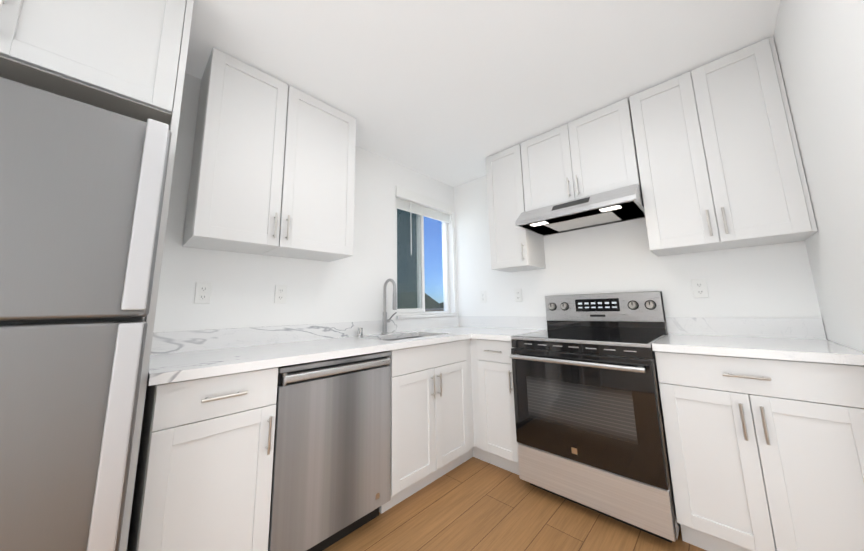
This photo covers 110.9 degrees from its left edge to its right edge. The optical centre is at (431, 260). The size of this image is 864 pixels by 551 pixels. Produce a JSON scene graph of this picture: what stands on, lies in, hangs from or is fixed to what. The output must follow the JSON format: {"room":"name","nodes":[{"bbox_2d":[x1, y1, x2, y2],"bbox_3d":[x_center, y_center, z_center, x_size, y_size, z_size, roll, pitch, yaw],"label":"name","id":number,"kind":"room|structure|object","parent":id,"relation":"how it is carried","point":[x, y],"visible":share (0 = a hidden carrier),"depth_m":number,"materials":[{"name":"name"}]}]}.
{"room":"kitchen","nodes":[
{"label":"kitchen","id":0,"kind":"room"},
{"bbox_2d":[153,73,457,332],"bbox_3d":[-1.033,0.212,1.932,0.150,2.445,3.600,-10,-12,43],"label":"wall","id":1,"kind":"structure","parent":0,"point":[348,289],"depth_m":1.94,"materials":[{"name":"white paint"}]},
{"bbox_2d":[0,0,193,550],"bbox_3d":[-1.452,0.067,0.926,0.650,2.435,0.855,-10,-12,43],"label":"upper cabinet","id":2,"kind":"object","parent":1,"relation":"attached to","point":[128,58],"visible":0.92,"depth_m":1.01,"materials":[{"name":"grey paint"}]},
{"bbox_2d":[194,282,211,303],"bbox_3d":[-1.235,0.172,1.607,0.008,0.116,0.070,-10,-12,43],"label":"electrical outlet","id":3,"kind":"object","parent":1,"relation":"attached to","point":[203,292],"visible":1,"depth_m":1.60,"materials":[{"name":"white plastic"}]},
{"bbox_2d":[182,47,287,254],"bbox_3d":[-1.071,-0.562,1.656,0.356,0.980,0.368,-10,-12,43],"label":"upper cabinet","id":4,"kind":"object","parent":1,"relation":"attached to","point":[234,192],"visible":0.98,"depth_m":1.54,"materials":[{"name":"white paint"}]},
{"bbox_2d":[274,285,286,302],"bbox_3d":[-0.961,0.211,1.890,0.008,0.116,0.070,-10,-12,43],"label":"electrical outlet","id":5,"kind":"object","parent":1,"relation":"attached to","point":[280,293],"visible":1,"depth_m":1.89,"materials":[{"name":"white plastic"}]},
{"bbox_2d":[260,85,355,261],"bbox_3d":[-0.783,-0.522,1.953,0.356,0.980,0.456,-10,-12,43],"label":"upper cabinet","id":6,"kind":"object","parent":1,"relation":"attached to","point":[317,204],"visible":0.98,"depth_m":1.84,"materials":[{"name":"white paint"}]},
{"bbox_2d":[396,208,456,318],"bbox_3d":[-0.079,-0.054,2.944,0.155,1.201,0.793,-10,-12,43],"label":"window","id":7,"kind":"structure","parent":1,"relation":"in","point":[410,285],"depth_m":2.90,"materials":[{"name":"white plastic"}]},
{"bbox_2d":[396,186,451,254],"bbox_3d":[-0.068,-0.341,2.972,0.070,0.621,0.787,-10,-12,43],"label":"roller blind","id":8,"kind":"object","parent":7,"relation":"attached to","point":[407,200],"visible":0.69,"depth_m":2.95,"materials":[{"name":"white fabric"}]},
{"bbox_2d":[185,0,779,186],"bbox_3d":[-0.151,-1.199,1.269,2.672,0.100,3.900,-10,-12,43],"label":"ceiling","id":9,"kind":"structure","parent":0,"point":[453,93],"depth_m":1.60,"materials":[{"name":"white paint"}]},
{"bbox_2d":[323,457,706,550],"bbox_3d":[-0.099,1.314,0.873,2.672,0.100,3.900,-10,-12,43],"label":"floor","id":10,"kind":"structure","parent":0,"point":[473,504],"depth_m":1.54,"materials":[{"name":"brown wood"}]},
{"bbox_2d":[0,77,171,550],"bbox_3d":[-1.353,0.419,0.814,0.806,1.700,0.760,-10,-12,43],"label":"refrigerator","id":11,"kind":"object","parent":10,"relation":"on","point":[82,186],"visible":1,"depth_m":0.76,"materials":[{"name":"grey metal"}]},
{"bbox_2d":[127,367,277,550],"bbox_3d":[-0.989,0.900,1.265,0.650,0.876,0.386,-10,-12,43],"label":"base cabinet","id":12,"kind":"object","parent":10,"relation":"on","point":[203,478],"visible":0.98,"depth_m":1.07,"materials":[{"name":"white paint"}]},
{"bbox_2d":[268,351,390,550],"bbox_3d":[-0.638,0.952,1.615,0.610,0.868,0.598,-10,-12,43],"label":"dishwasher","id":13,"kind":"object","parent":10,"relation":"on","point":[331,477],"visible":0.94,"depth_m":1.38,"materials":[{"name":"silver metal"}]},
{"bbox_2d":[379,340,469,513],"bbox_3d":[-0.189,1.013,2.087,0.650,0.876,0.697,-10,-12,43],"label":"base cabinet","id":14,"kind":"object","parent":10,"relation":"on","point":[430,438],"visible":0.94,"depth_m":1.85,"materials":[{"name":"white paint"}]},
{"bbox_2d":[477,339,518,474],"bbox_3d":[0.650,1.021,2.247,0.304,0.876,0.650,-10,-12,43],"label":"base cabinet","id":15,"kind":"object","parent":10,"relation":"on","point":[499,442],"visible":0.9,"depth_m":2.05,"materials":[{"name":"white paint"}]},
{"bbox_2d":[510,291,679,542],"bbox_3d":[1.004,0.797,1.875,0.760,1.188,0.728,-10,-12,43],"label":"range","id":16,"kind":"object","parent":10,"relation":"on","point":[590,428],"visible":0.98,"depth_m":1.63,"materials":[{"name":"silver metal"}]},
{"bbox_2d":[461,339,863,463],"bbox_3d":[1.088,0.945,1.818,1.860,0.876,0.672,-10,-12,43],"label":"cabinet filler","id":17,"kind":"object","parent":10,"relation":"on","point":[475,451],"visible":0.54,"depth_m":2.19,"materials":[{"name":"white paint"}]},
{"bbox_2d":[147,316,474,385],"bbox_3d":[-0.316,0.492,2.041,0.660,0.139,2.389,-10,-12,43],"label":"countertop","id":18,"kind":"structure","parent":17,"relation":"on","point":[176,356],"depth_m":1.61,"materials":[{"name":"stone"}]},
{"bbox_2d":[357,327,362,336],"bbox_3d":[-0.529,0.520,2.192,0.047,0.066,0.048,-10,-12,43],"label":"air gap","id":19,"kind":"object","parent":18,"relation":"on","point":[359,331],"visible":0.98,"depth_m":2.18,"materials":[{"name":"silver metal"}]},
{"bbox_2d":[381,279,396,333],"bbox_3d":[-0.323,0.356,2.346,0.168,0.431,0.086,-10,-12,43],"label":"faucet","id":20,"kind":"object","parent":18,"relation":"on","point":[385,320],"visible":1,"depth_m":2.34,"materials":[{"name":"silver metal"}]},
{"bbox_2d":[386,336,424,340],"bbox_3d":[-0.186,0.682,2.147,0.400,0.206,0.625,-10,-12,43],"label":"sink","id":21,"kind":"object","parent":18,"relation":"in","point":[404,338],"visible":0.06,"depth_m":2.39,"materials":[{"name":"silver metal"}]},
{"bbox_2d":[471,316,546,340],"bbox_3d":[0.639,0.517,2.329,0.313,0.139,0.649,-10,-12,43],"label":"countertop","id":22,"kind":"structure","parent":17,"relation":"on","point":[501,328],"depth_m":2.56,"materials":[{"name":"stone"}]},
{"bbox_2d":[652,317,863,364],"bbox_3d":[1.531,0.366,1.487,0.627,0.139,0.642,-10,-12,43],"label":"countertop","id":23,"kind":"structure","parent":17,"relation":"on","point":[794,339],"depth_m":1.50,"materials":[{"name":"stone"}]},
{"bbox_2d":[655,351,863,550],"bbox_3d":[1.533,0.871,1.409,0.610,0.876,0.650,-10,-12,43],"label":"base cabinet","id":24,"kind":"object","parent":10,"relation":"on","point":[765,454],"visible":1,"depth_m":1.20,"materials":[{"name":"white paint"}]},
{"bbox_2d":[454,175,821,331],"bbox_3d":[1.176,0.242,2.409,2.672,2.445,0.150,-10,-12,43],"label":"wall","id":25,"kind":"structure","parent":0,"point":[770,281],"depth_m":2.13,"materials":[{"name":"white paint"}]},
{"bbox_2d":[480,291,485,302],"bbox_3d":[0.503,0.356,2.933,0.070,0.116,0.008,-10,-12,43],"label":"electrical outlet","id":26,"kind":"object","parent":25,"relation":"attached to","point":[482,296],"visible":1,"depth_m":2.93,"materials":[{"name":"white plastic"}]},
{"bbox_2d":[486,144,545,271],"bbox_3d":[0.712,-0.433,2.594,0.336,1.015,0.356,-10,-12,43],"label":"upper cabinet","id":27,"kind":"object","parent":25,"relation":"attached to","point":[513,248],"visible":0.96,"depth_m":2.48,"materials":[{"name":"white paint"}]},
{"bbox_2d":[514,289,521,301],"bbox_3d":[0.774,0.310,2.676,0.070,0.116,0.008,-10,-12,43],"label":"electrical outlet","id":28,"kind":"object","parent":25,"relation":"attached to","point":[518,294],"visible":1,"depth_m":2.67,"materials":[{"name":"white plastic"}]},
{"bbox_2d":[520,98,640,211],"bbox_3d":[1.104,-0.704,2.250,0.758,0.605,0.356,-10,-12,43],"label":"upper cabinet","id":29,"kind":"object","parent":25,"relation":"attached to","point":[595,152],"visible":0.81,"depth_m":2.10,"materials":[{"name":"white paint"}]},
{"bbox_2d":[515,183,644,235],"bbox_3d":[1.063,-0.344,2.141,0.758,0.132,0.496,-10,-12,43],"label":"range hood","id":30,"kind":"object","parent":29,"relation":"attached to","point":[622,204],"visible":0.96,"depth_m":2.01,"materials":[{"name":"silver metal"}]},
{"bbox_2d":[691,279,708,297],"bbox_3d":[1.655,0.170,1.839,0.070,0.116,0.008,-10,-12,43],"label":"electrical outlet","id":31,"kind":"object","parent":25,"relation":"attached to","point":[699,288],"visible":1,"depth_m":1.84,"materials":[{"name":"white plastic"}]},
{"bbox_2d":[629,37,817,255],"bbox_3d":[1.611,-0.587,1.741,0.625,1.015,0.356,-10,-12,43],"label":"upper cabinet","id":32,"kind":"object","parent":25,"relation":"attached to","point":[720,165],"visible":0.98,"depth_m":1.60,"materials":[{"name":"white paint"}]},
{"bbox_2d":[773,0,863,352],"bbox_3d":[0.783,-0.097,0.209,0.150,2.445,3.600,-10,-12,43],"label":"wall","id":33,"kind":"structure","parent":0,"point":[819,44],"depth_m":1.11,"materials":[{"name":"white paint"}]},
{"label":"outside","id":34,"kind":"structure","parent":0,"visible":0},
{"bbox_3d":[-18.083,10.000,33.698,69.500,0.300,100.000,-10,-12,43],"label":"ground","id":35,"kind":"structure","parent":34,"visible":0},
{"bbox_2d":[425,308,443,311],"bbox_3d":[-3.201,5.420,20.561,8.400,4.050,15.400,-10,-12,43],"label":"building","id":36,"kind":"structure","parent":35,"relation":"on","point":[433,309],"depth_m":18.62,"materials":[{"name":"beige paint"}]},
{"bbox_2d":[425,293,443,308],"bbox_3d":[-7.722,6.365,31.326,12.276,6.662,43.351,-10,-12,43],"label":"tree","id":37,"kind":"object","parent":35,"relation":"on","point":[429,303],"depth_m":38.80,"materials":[{"name":"green plant"}]}
]}

